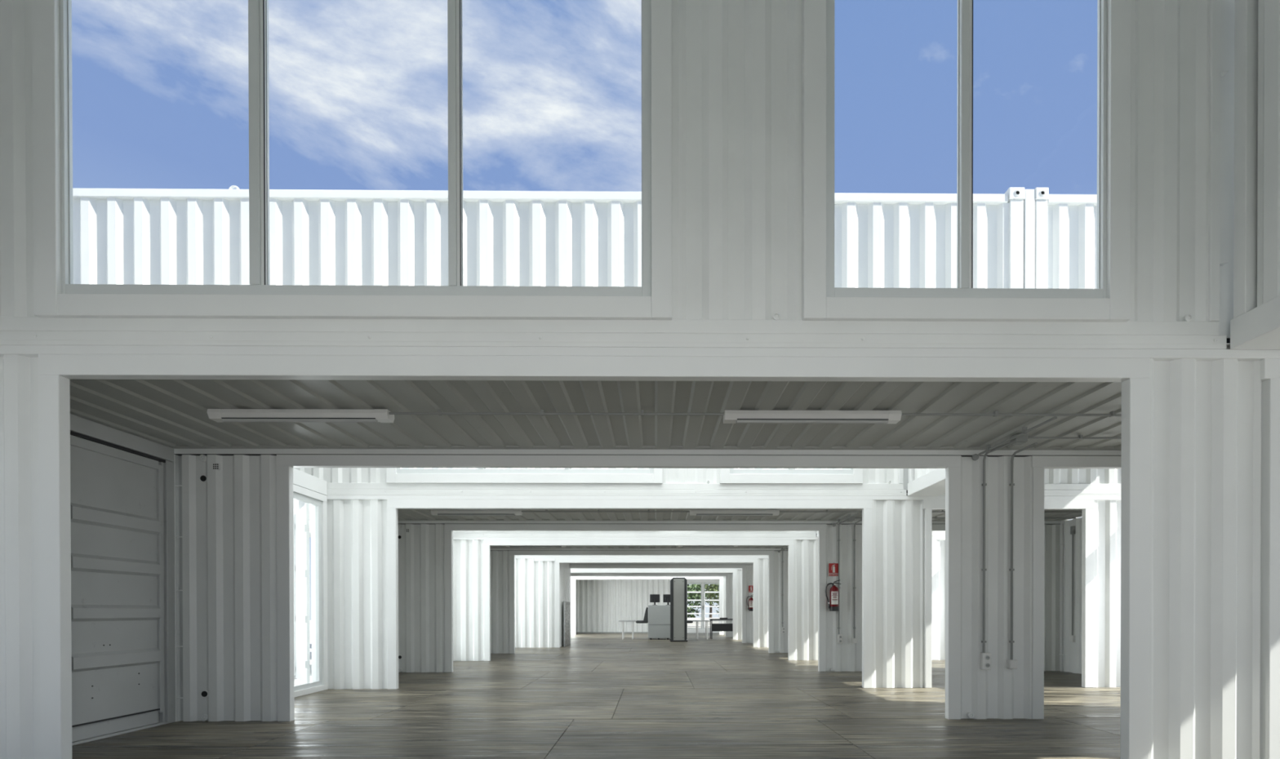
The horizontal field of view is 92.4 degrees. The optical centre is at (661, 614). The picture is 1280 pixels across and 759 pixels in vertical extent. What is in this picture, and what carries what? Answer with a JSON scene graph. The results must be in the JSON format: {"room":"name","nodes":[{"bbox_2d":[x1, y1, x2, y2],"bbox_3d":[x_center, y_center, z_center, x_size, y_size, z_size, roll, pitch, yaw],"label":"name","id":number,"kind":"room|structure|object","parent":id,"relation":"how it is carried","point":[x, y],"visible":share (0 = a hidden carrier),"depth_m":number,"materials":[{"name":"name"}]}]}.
{"room":"shipping container building","nodes":[
{"label":"shipping container building","id":0,"kind":"room"},
{"bbox_2d":[70,413,175,746],"bbox_3d":[-4.831,-0.279,4.930,0.084,2.700,2.263,0,0,-1],"label":"door","id":1,"kind":"structure","parent":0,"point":[122,483],"depth_m":5.46,"materials":[{"name":"white paint"}]},
{"bbox_2d":[293,510,311,537],"bbox_3d":[-6.638,-2.948,12.165,3.870,2.555,2.415,0,0,-1],"label":"wall","id":2,"kind":"structure","parent":0,"point":[294,511],"depth_m":10.97,"materials":[{"name":"white metal"}]},
{"bbox_2d":[293,620,311,685],"bbox_3d":[-0.317,1.241,30.005,120.000,0.180,120.000,0,0,-1],"label":"ground","id":3,"kind":"structure","parent":0,"point":[296,682],"depth_m":13.97,"materials":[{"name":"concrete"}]},
{"bbox_2d":[687,584,707,617],"bbox_3d":[1.356,-0.963,39.852,3.359,4.131,3.171,0,0,-1],"label":"tree","id":4,"kind":"object","parent":3,"relation":"on","point":[691,596],"visible":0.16,"depth_m":39.56,"materials":[{"name":"green plant"}]},
{"bbox_2d":[687,625,710,627],"bbox_3d":[2.877,0.884,35.285,11.500,0.471,1.495,0,0,-1],"label":"step","id":5,"kind":"structure","parent":3,"relation":"on","point":[688,626],"depth_m":34.53,"materials":[{"name":"concrete"}]},
{"bbox_2d":[687,591,719,627],"bbox_3d":[2.387,-0.067,34.227,8.560,2.384,0.068,0,0,-1],"label":"railing","id":6,"kind":"object","parent":3,"relation":"on","point":[687,592],"visible":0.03,"depth_m":34.20,"materials":[{"name":"white metal"}]},
{"bbox_2d":[687,617,719,625],"bbox_3d":[2.860,0.666,36.784,11.500,0.891,1.495,0,0,-1],"label":"step","id":7,"kind":"structure","parent":3,"relation":"on","point":[713,622],"depth_m":36.03,"materials":[{"name":"concrete"}]},
{"bbox_2d":[693,584,719,617],"bbox_3d":[3.602,-1.355,44.604,3.506,4.854,3.544,0,0,-1],"label":"tree","id":8,"kind":"object","parent":3,"relation":"on","point":[708,588],"visible":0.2,"depth_m":43.87,"materials":[{"name":"green plant"}]},
{"bbox_2d":[713,584,719,613],"bbox_3d":[5.008,-1.018,40.069,3.336,4.231,3.378,0,0,-1],"label":"tree","id":9,"kind":"object","parent":3,"relation":"on","point":[717,594],"visible":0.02,"depth_m":40.20,"materials":[{"name":"green plant"}]},
{"bbox_2d":[293,467,327,495],"bbox_3d":[-6.587,-2.922,7.320,3.870,2.555,2.415,0,0,-1],"label":"wall","id":10,"kind":"structure","parent":0,"point":[302,479],"depth_m":8.12,"materials":[{"name":"white metal"}]},
{"bbox_2d":[560,563,569,647],"bbox_3d":[-3.087,-0.354,19.485,0.040,2.690,2.263,0,0,-1],"label":"wall partition","id":11,"kind":"structure","parent":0,"point":[564,567],"depth_m":19.04,"materials":[{"name":"white paint"}]},
{"bbox_2d":[293,467,850,519],"bbox_3d":[-2.470,-3.020,11.061,12.182,2.630,0.168,0,0,-1],"label":"wall","id":12,"kind":"structure","parent":0,"point":[297,505],"depth_m":11.03,"materials":[{"name":"white metal"}]},
{"bbox_2d":[72,185,1097,288],"bbox_3d":[-0.595,-2.996,6.236,15.830,2.630,0.168,0,0,-1],"label":"wall","id":13,"kind":"structure","parent":0,"point":[122,236],"depth_m":6.18,"materials":[{"name":"white metal"}]},
{"bbox_2d":[71,632,1120,758],"bbox_3d":[1.115,1.099,17.114,12.230,0.200,26.648,0,0,-1],"label":"floor","id":14,"kind":"structure","parent":0,"point":[832,738],"depth_m":6.22,"materials":[{"name":"concrete"}]},
{"bbox_2d":[563,601,570,646],"bbox_3d":[-2.980,0.296,19.346,0.034,1.390,1.270,0,0,-1],"label":"panel","id":15,"kind":"object","parent":14,"relation":"on","point":[566,605],"visible":1,"depth_m":19.27,"materials":[{"name":"grey metal"}]},
{"bbox_2d":[618,620,635,639],"bbox_3d":[-1.332,0.603,23.778,0.640,0.725,0.735,0,0,-1],"label":"table","id":16,"kind":"object","parent":14,"relation":"on","point":[622,621],"visible":1,"depth_m":23.42,"materials":[{"name":"silver metal"}]},
{"bbox_2d":[635,604,693,639],"bbox_3d":[0.102,0.309,23.827,2.190,1.310,0.954,0,0,-1],"label":"scanner","id":17,"kind":"object","parent":14,"relation":"on","point":[657,617],"visible":0.73,"depth_m":23.36,"materials":[{"name":"grey metal"}]},
{"bbox_2d":[643,607,648,621],"bbox_3d":[-0.613,-0.005,23.820,0.180,0.540,0.710,0,0,-1],"label":"hood","id":18,"kind":"object","parent":17,"relation":"attached to","point":[646,617],"depth_m":23.46,"materials":[{"name":"metal"}]},
{"bbox_2d":[649,594,659,604],"bbox_3d":[-0.262,-0.555,23.646,0.380,0.420,0.200,0,0,-1],"label":"monitor","id":19,"kind":"object","parent":17,"relation":"on","point":[654,598],"visible":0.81,"depth_m":23.65,"materials":[{"name":"black plastic"}]},
{"bbox_2d":[662,594,670,604],"bbox_3d":[0.248,-0.555,23.651,0.380,0.420,0.200,0,0,-1],"label":"monitor","id":20,"kind":"object","parent":17,"relation":"on","point":[666,597],"visible":0.62,"depth_m":23.65,"materials":[{"name":"black plastic"}]},
{"bbox_2d":[669,577,687,641],"bbox_3d":[0.609,-0.163,22.197,0.620,2.270,0.940,0,0,-1],"label":"metal detector","id":21,"kind":"object","parent":14,"relation":"on","point":[678,586],"visible":0.99,"depth_m":21.75,"materials":[{"name":"grey metal"}]},
{"bbox_2d":[692,620,710,639],"bbox_3d":[1.533,0.600,23.809,0.630,0.725,0.735,0,0,-1],"label":"table","id":22,"kind":"object","parent":14,"relation":"on","point":[696,621],"visible":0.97,"depth_m":23.45,"materials":[{"name":"silver metal"}]},
{"bbox_2d":[709,618,733,639],"bbox_3d":[2.561,0.573,23.992,1.350,0.775,0.680,0,0,-1],"label":"desk","id":23,"kind":"object","parent":14,"relation":"on","point":[713,627],"visible":0.52,"depth_m":23.71,"materials":[{"name":"black plastic"}]},
{"bbox_2d":[0,338,1230,450],"bbox_3d":[1.240,-1.660,4.987,12.190,0.044,2.423,0,0,-1],"label":"ceiling","id":24,"kind":"structure","parent":0,"point":[171,413],"depth_m":4.98,"materials":[{"name":"white paint"}]},
{"bbox_2d":[207,408,394,422],"bbox_3d":[-2.894,-1.583,4.942,1.420,0.095,0.144,0,0,-1],"label":"ceiling light","id":25,"kind":"object","parent":24,"relation":"attached to","point":[220,415],"visible":0.99,"depth_m":4.88,"materials":[{"name":"white plastic"}]},
{"bbox_2d":[388,409,723,416],"bbox_3d":[-0.839,-1.613,4.914,2.670,0.040,0.032,0,0,-1],"label":"conduit","id":26,"kind":"object","parent":24,"relation":"attached to","point":[439,412],"visible":1,"depth_m":4.91,"materials":[{"name":"grey metal"}]},
{"bbox_2d":[723,409,902,423],"bbox_3d":[1.215,-1.588,4.986,1.420,0.095,0.144,0,0,-1],"label":"ceiling light","id":27,"kind":"object","parent":24,"relation":"attached to","point":[730,416],"visible":0.99,"depth_m":4.93,"materials":[{"name":"white plastic"}]},
{"bbox_2d":[901,410,1121,417],"bbox_3d":[4.541,-1.619,4.971,5.210,0.040,0.032,0,0,-1],"label":"conduit","id":28,"kind":"object","parent":24,"relation":"attached to","point":[1112,414],"visible":0.63,"depth_m":4.95,"materials":[{"name":"grey metal"}]},
{"bbox_2d":[971,416,1057,460],"bbox_3d":[3.151,-1.587,5.548,0.088,0.107,1.183,0,0,-1],"label":"conduit","id":29,"kind":"object","parent":24,"relation":"attached to","point":[975,457],"visible":1,"depth_m":5.54,"materials":[{"name":"grey metal"}]},
{"bbox_2d":[1009,434,1027,444],"bbox_3d":[3.269,-1.599,5.617,0.110,0.076,0.110,0,0,-1],"label":"junction box","id":30,"kind":"object","parent":24,"relation":"attached to","point":[1022,439],"visible":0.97,"depth_m":5.57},
{"bbox_2d":[1027,434,1121,439],"bbox_3d":[5.234,-1.624,5.638,3.810,0.040,0.032,0,0,-1],"label":"conduit","id":31,"kind":"object","parent":24,"relation":"attached to","point":[1080,437],"visible":0.44,"depth_m":5.62,"materials":[{"name":"grey metal"}]},
{"bbox_2d":[490,548,787,653],"bbox_3d":[1.126,-0.349,15.855,12.190,2.709,0.077,0,0,-1],"label":"wall","id":32,"kind":"structure","parent":0,"point":[502,560],"depth_m":15.81,"materials":[{"name":"white metal"}]},
{"bbox_2d":[781,626,785,633],"bbox_3d":[3.138,0.419,15.823,0.084,0.170,0.063,0,0,-1],"label":"wall socket","id":33,"kind":"object","parent":32,"relation":"attached to","point":[783,628],"visible":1,"depth_m":15.80,"materials":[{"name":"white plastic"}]},
{"bbox_2d":[782,548,786,626],"bbox_3d":[3.139,-0.658,15.601,0.038,2.006,0.480,0,0,-5],"label":"conduit","id":34,"kind":"object","parent":32,"relation":"attached to","point":[785,548],"visible":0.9,"depth_m":15.81,"materials":[{"name":"grey metal"}]},
{"bbox_2d":[0,0,1279,758],"bbox_3d":[-0.567,-1.582,3.792,15.830,5.310,0.082,0,0,-1],"label":"wall","id":35,"kind":"structure","parent":0,"point":[1200,459],"depth_m":3.79,"materials":[{"name":"white metal"}]},
{"bbox_2d":[31,0,671,319],"bbox_3d":[-1.861,-2.965,3.752,3.846,2.322,0.088,0,0,-1],"label":"window","id":36,"kind":"structure","parent":35,"relation":"in","point":[55,295],"depth_m":3.73,"materials":[{"name":"white paint"}]},
{"bbox_2d":[802,0,1131,322],"bbox_3d":[1.870,-2.969,3.791,2.009,2.322,0.088,0,0,-1],"label":"window","id":37,"kind":"structure","parent":35,"relation":"in","point":[1109,302],"depth_m":3.76,"materials":[{"name":"white paint"}]},
{"bbox_2d":[515,555,768,648],"bbox_3d":[-0.722,-1.661,18.326,15.830,5.310,0.082,0,0,-1],"label":"wall","id":38,"kind":"structure","parent":0,"point":[537,584],"depth_m":18.31,"materials":[{"name":"white metal"}]},
{"bbox_2d":[173,448,1121,721],"bbox_3d":[1.229,-0.297,6.165,12.190,2.709,0.077,0,0,-1],"label":"wall","id":39,"kind":"structure","parent":0,"point":[237,526],"depth_m":6.12,"materials":[{"name":"white metal"}]},
{"bbox_2d":[174,454,182,721],"bbox_3d":[-4.776,-0.255,6.094,0.062,2.640,0.056,0,0,-1],"label":"trim","id":40,"kind":"structure","parent":39,"relation":"attached to","point":[178,590],"depth_m":6.09,"materials":[{"name":"white paint"}]},
{"bbox_2d":[199,454,206,462],"bbox_3d":[-4.545,-1.547,6.083,0.064,0.063,0.038,0,0,-1],"label":"boss","id":41,"kind":"object","parent":39,"relation":"attached to","point":[202,457],"visible":1,"depth_m":6.07,"materials":[{"name":"white paint"}]},
{"bbox_2d":[200,475,206,482],"bbox_3d":[-4.545,-1.346,6.094,0.068,0.068,0.026,0,0,-1],"label":"hole","id":42,"kind":"object","parent":39,"relation":"attached to","point":[203,478],"depth_m":6.08,"materials":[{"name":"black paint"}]},
{"bbox_2d":[200,714,208,721],"bbox_3d":[-4.542,1.030,6.097,0.064,0.063,0.038,0,0,-1],"label":"boss","id":43,"kind":"object","parent":39,"relation":"attached to","point":[203,717],"visible":1,"depth_m":6.08,"materials":[{"name":"white paint"}]},
{"bbox_2d":[201,690,208,697],"bbox_3d":[-4.542,0.792,6.106,0.068,0.068,0.026,0,0,-1],"label":"hole","id":44,"kind":"object","parent":39,"relation":"attached to","point":[205,694],"depth_m":6.09,"materials":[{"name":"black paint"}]},
{"bbox_2d":[213,463,220,470],"bbox_3d":[-4.412,-1.462,6.081,0.064,0.064,0.025,0,0,-1],"label":"air vent","id":45,"kind":"object","parent":39,"relation":"in","point":[215,466],"visible":1,"depth_m":6.07,"materials":[{"name":"grey metal"}]},
{"bbox_2d":[966,711,974,718],"bbox_3d":[3.111,1.016,6.178,0.060,0.059,0.038,0,0,-1],"label":"boss","id":46,"kind":"object","parent":39,"relation":"attached to","point":[969,714],"visible":1,"depth_m":6.16,"materials":[{"name":"white paint"}]},
{"bbox_2d":[980,653,991,670],"bbox_3d":[3.241,0.471,6.133,0.084,0.170,0.063,0,0,-1],"label":"wall socket","id":47,"kind":"object","parent":39,"relation":"attached to","point":[985,658],"visible":1,"depth_m":6.11,"materials":[{"name":"white plastic"}]},
{"bbox_2d":[985,655,990,660],"bbox_3d":[3.245,0.433,6.108,0.052,0.051,0.012,0,0,-1],"label":"socket","id":48,"kind":"object","parent":47,"relation":"attached to","point":[987,657],"depth_m":6.10,"materials":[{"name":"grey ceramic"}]},
{"bbox_2d":[985,662,990,667],"bbox_3d":[3.245,0.509,6.108,0.052,0.051,0.012,0,0,-1],"label":"socket","id":49,"kind":"object","parent":47,"relation":"attached to","point":[987,664],"depth_m":6.11,"materials":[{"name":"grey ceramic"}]},
{"bbox_2d":[981,442,1009,653],"bbox_3d":[3.243,-0.606,5.911,0.038,2.006,0.480,0,0,-5],"label":"conduit","id":50,"kind":"object","parent":39,"relation":"attached to","point":[984,642],"visible":0.91,"depth_m":6.13,"materials":[{"name":"grey metal"}]},
{"bbox_2d":[1006,659,1017,669],"bbox_3d":[3.508,0.500,6.138,0.084,0.090,0.061,0,0,-1],"label":"switch box","id":51,"kind":"object","parent":39,"relation":"attached to","point":[1011,664],"visible":1,"depth_m":6.11,"materials":[{"name":"white plastic"}]},
{"bbox_2d":[1008,442,1037,659],"bbox_3d":[3.506,-0.577,5.949,0.036,2.066,0.407,0,0,-1],"label":"conduit","id":52,"kind":"object","parent":39,"relation":"attached to","point":[1011,484],"visible":1,"depth_m":6.13,"materials":[{"name":"grey metal"}]},
{"bbox_2d":[575,579,719,633],"bbox_3d":[0.972,-0.423,30.382,12.190,2.700,0.075,0,0,-1],"label":"wall","id":53,"kind":"structure","parent":0,"point":[600,604],"depth_m":30.35,"materials":[{"name":"white metal"}]},
{"bbox_2d":[687,582,719,629],"bbox_3d":[2.057,-0.401,30.381,1.690,2.285,0.100,0,0,-1],"label":"door","id":54,"kind":"structure","parent":53,"relation":"in","point":[701,584],"depth_m":30.38,"materials":[{"name":"silver metal"}]},
{"bbox_2d":[570,576,725,635],"bbox_3d":[0.997,-0.414,28.045,12.190,2.709,0.077,0,0,-1],"label":"wall","id":55,"kind":"structure","parent":0,"point":[722,579],"depth_m":28.00,"materials":[{"name":"white metal"}]},
{"bbox_2d":[570,573,733,637],"bbox_3d":[1.023,-0.401,25.545,12.190,2.709,0.077,0,0,-1],"label":"wall","id":56,"kind":"structure","parent":0,"point":[729,576],"depth_m":25.51,"materials":[{"name":"white metal"}]},
{"bbox_2d":[490,535,817,548],"bbox_3d":[1.137,-1.712,14.677,12.190,0.044,2.423,0,0,-1],"label":"ceiling","id":57,"kind":"structure","parent":0,"point":[491,547],"depth_m":15.68,"materials":[{"name":"white paint"}]},
{"bbox_2d":[505,546,565,547],"bbox_3d":[-2.998,-1.636,14.632,1.420,0.095,0.144,0,0,-1],"label":"ceiling light","id":58,"kind":"object","parent":57,"relation":"attached to","point":[505,546],"visible":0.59,"depth_m":14.59,"materials":[{"name":"white plastic"}]},
{"bbox_2d":[678,546,737,547],"bbox_3d":[1.112,-1.641,14.675,1.420,0.095,0.144,0,0,-1],"label":"ceiling light","id":59,"kind":"object","parent":57,"relation":"attached to","point":[678,546],"visible":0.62,"depth_m":14.63,"materials":[{"name":"white plastic"}]},
{"bbox_2d":[570,568,742,639],"bbox_3d":[1.048,-0.388,23.200,12.190,2.709,0.077,0,0,-1],"label":"wall","id":60,"kind":"structure","parent":0,"point":[737,572],"depth_m":23.17,"materials":[{"name":"white metal"}]},
{"bbox_2d":[569,563,753,643],"bbox_3d":[1.075,-0.375,20.700,12.190,2.709,0.077,0,0,-1],"label":"wall","id":61,"kind":"structure","parent":0,"point":[747,568],"depth_m":20.67,"materials":[{"name":"white metal"}]},
{"bbox_2d":[746,595,753,611],"bbox_3d":[2.989,-0.385,20.589,0.245,0.555,0.166,0,0,-35],"label":"fire extinguisher","id":62,"kind":"object","parent":61,"relation":"attached to","point":[750,607],"visible":0.99,"depth_m":20.55,"materials":[{"name":"red metal"}]},
{"bbox_2d":[748,585,753,592],"bbox_3d":[3.022,-0.850,20.687,0.184,0.230,0.008,0,0,-1],"label":"fire sign","id":63,"kind":"object","parent":61,"relation":"attached to","point":[750,587],"visible":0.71,"depth_m":20.69,"materials":[{"name":"red plastic"}]},
{"bbox_2d":[453,530,945,661],"bbox_3d":[-0.670,-1.635,13.482,15.830,5.310,0.082,0,0,-1],"label":"wall","id":64,"kind":"structure","parent":0,"point":[471,555],"depth_m":13.47,"materials":[{"name":"white metal"}]},
{"bbox_2d":[293,467,1120,689],"bbox_3d":[-0.619,-1.609,8.637,15.830,5.310,0.082,0,0,-1],"label":"wall","id":65,"kind":"structure","parent":0,"point":[362,531],"depth_m":8.63,"materials":[{"name":"white metal"}]},
{"bbox_2d":[293,503,310,683],"bbox_3d":[-5.322,-0.281,9.046,0.074,2.540,1.230,0,0,-38],"label":"window pane","id":66,"kind":"structure","parent":65,"relation":"in","point":[301,518],"depth_m":8.90,"materials":[{"name":"glass"}]},
{"bbox_2d":[293,484,328,697],"bbox_3d":[-4.699,-0.292,7.354,0.100,2.700,2.415,0,0,-1],"label":"window","id":67,"kind":"structure","parent":65,"relation":"in","point":[319,500],"depth_m":8.41,"materials":[{"name":"white paint"}]},
{"bbox_2d":[386,467,662,484],"bbox_3d":[-1.913,-2.991,8.596,3.846,2.322,0.088,0,0,-1],"label":"window","id":68,"kind":"structure","parent":65,"relation":"in","point":[393,475],"depth_m":8.57,"materials":[{"name":"white metal"}]},
{"bbox_2d":[719,468,862,484],"bbox_3d":[1.818,-2.995,8.636,2.009,2.322,0.088,0,0,-1],"label":"window","id":69,"kind":"structure","parent":65,"relation":"in","point":[726,476],"depth_m":8.61,"materials":[{"name":"white"}]},
{"bbox_2d":[398,520,1062,672],"bbox_3d":[1.178,-0.323,11.010,12.190,2.709,0.077,0,0,-1],"label":"wall","id":70,"kind":"structure","parent":0,"point":[425,553],"depth_m":10.97,"materials":[{"name":"white metal"}]},
{"bbox_2d":[825,580,840,611],"bbox_3d":[3.052,-0.332,10.899,0.245,0.555,0.166,0,0,-35],"label":"fire extinguisher","id":71,"kind":"object","parent":70,"relation":"attached to","point":[833,606],"visible":1,"depth_m":10.85,"materials":[{"name":"red metal"}]},
{"bbox_2d":[828,563,838,576],"bbox_3d":[3.086,-0.797,10.996,0.184,0.230,0.008,0,0,-1],"label":"fire sign","id":72,"kind":"object","parent":70,"relation":"attached to","point":[833,567],"visible":1,"depth_m":10.99,"materials":[{"name":"red plastic"}]},
{"bbox_2d":[836,634,842,644],"bbox_3d":[3.189,0.445,10.978,0.084,0.170,0.063,0,0,-1],"label":"wall socket","id":73,"kind":"object","parent":70,"relation":"attached to","point":[839,637],"visible":1,"depth_m":10.95,"materials":[{"name":"white plastic"}]},
{"bbox_2d":[837,520,846,634],"bbox_3d":[3.191,-0.632,10.756,0.038,2.006,0.480,0,0,-5],"label":"conduit","id":74,"kind":"object","parent":70,"relation":"attached to","point":[838,540],"visible":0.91,"depth_m":10.97,"materials":[{"name":"grey metal"}]},
{"bbox_2d":[852,638,857,643],"bbox_3d":[3.456,0.474,10.982,0.084,0.090,0.061,0,0,-1],"label":"switch box","id":75,"kind":"object","parent":70,"relation":"attached to","point":[854,640],"visible":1,"depth_m":10.95,"materials":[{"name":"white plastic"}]},
{"bbox_2d":[853,520,862,638],"bbox_3d":[3.455,-0.603,10.794,0.036,2.066,0.407,0,0,-1],"label":"conduit","id":76,"kind":"object","parent":70,"relation":"attached to","point":[854,540],"visible":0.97,"depth_m":10.97,"materials":[{"name":"grey metal"}]},
{"bbox_2d":[397,493,1081,520],"bbox_3d":[1.189,-1.686,9.832,12.190,0.044,2.423,0,0,-1],"label":"ceiling","id":77,"kind":"structure","parent":0,"point":[403,514],"depth_m":10.40,"materials":[{"name":"white paint"}]},
{"bbox_2d":[430,509,522,515],"bbox_3d":[-2.946,-1.610,9.787,1.420,0.095,0.144,0,0,-1],"label":"ceiling light","id":78,"kind":"object","parent":77,"relation":"attached to","point":[433,512],"visible":0.99,"depth_m":9.73,"materials":[{"name":"white plastic"}]},
{"bbox_2d":[521,509,689,512],"bbox_3d":[-0.891,-1.639,9.759,2.670,0.040,0.032,0,0,-1],"label":"conduit","id":79,"kind":"object","parent":77,"relation":"attached to","point":[546,511],"visible":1,"depth_m":9.75,"materials":[{"name":"grey metal"}]},
{"bbox_2d":[689,510,779,515],"bbox_3d":[1.164,-1.614,9.831,1.420,0.095,0.144,0,0,-1],"label":"ceiling light","id":80,"kind":"object","parent":77,"relation":"attached to","point":[692,513],"visible":0.99,"depth_m":9.77,"materials":[{"name":"white plastic"}]},
{"bbox_2d":[831,512,858,527],"bbox_3d":[3.100,-1.613,10.393,0.088,0.107,1.183,0,0,-1],"label":"conduit","id":81,"kind":"object","parent":77,"relation":"attached to","point":[833,525],"visible":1,"depth_m":10.56,"materials":[{"name":"grey metal"}]},
{"bbox_2d":[846,516,854,521],"bbox_3d":[3.217,-1.625,10.462,0.110,0.076,0.110,0,0,-1],"label":"junction box","id":82,"kind":"object","parent":77,"relation":"attached to","point":[852,518],"visible":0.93,"depth_m":10.41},
{"bbox_2d":[779,510,1081,512],"bbox_3d":[4.489,-1.645,9.816,5.210,0.040,0.032,0,0,-1],"label":"beam","id":83,"kind":"structure","parent":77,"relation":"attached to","point":[826,511],"depth_m":9.79,"materials":[{"name":"white metal"}]},
{"bbox_2d":[854,516,1075,519],"bbox_3d":[5.182,-1.650,10.483,3.810,0.040,0.032,0,0,-1],"label":"conduit","id":84,"kind":"object","parent":77,"relation":"attached to","point":[935,517],"visible":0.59,"depth_m":10.49,"materials":[{"name":"grey metal"}]},
{"bbox_2d":[907,468,945,496],"bbox_3d":[3.688,-2.934,7.472,0.430,2.555,2.329,0,0,-1],"label":"wall","id":85,"kind":"structure","parent":0,"point":[922,482],"depth_m":8.21,"materials":[{"name":"white metal"}]},
{"bbox_2d":[1060,517,1081,674],"bbox_3d":[7.235,-0.314,9.903,0.100,2.690,2.263,0,0,-1],"label":"wall","id":86,"kind":"structure","parent":0,"point":[1072,651],"depth_m":10.81,"materials":[{"name":"white metal"}]},
{"bbox_2d":[1059,524,1064,671],"bbox_3d":[7.150,-0.294,10.957,0.028,2.640,0.115,0,0,-1],"label":"trim","id":87,"kind":"structure","parent":86,"relation":"attached to","point":[1061,599],"depth_m":10.96,"materials":[{"name":"white paint"}]},
{"bbox_2d":[1070,525,1075,635],"bbox_3d":[7.166,-0.583,10.693,0.050,1.900,0.070,0,0,-1],"label":"conduit","id":88,"kind":"object","parent":86,"relation":"attached to","point":[1072,528],"visible":1,"depth_m":10.69,"materials":[{"name":"grey metal"}]},
{"bbox_2d":[1070,635,1075,641],"bbox_3d":[7.172,0.427,10.698,0.060,0.110,0.084,0,0,-1],"label":"switch box","id":89,"kind":"object","parent":86,"relation":"attached to","point":[1073,638],"visible":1,"depth_m":10.66,"materials":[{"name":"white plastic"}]},
{"bbox_2d":[1230,0,1279,349],"bbox_3d":[3.739,-2.908,2.627,0.430,2.555,2.329,0,0,-1],"label":"wall","id":90,"kind":"structure","parent":0,"point":[1255,324],"depth_m":3.68,"materials":[{"name":"white metal"}]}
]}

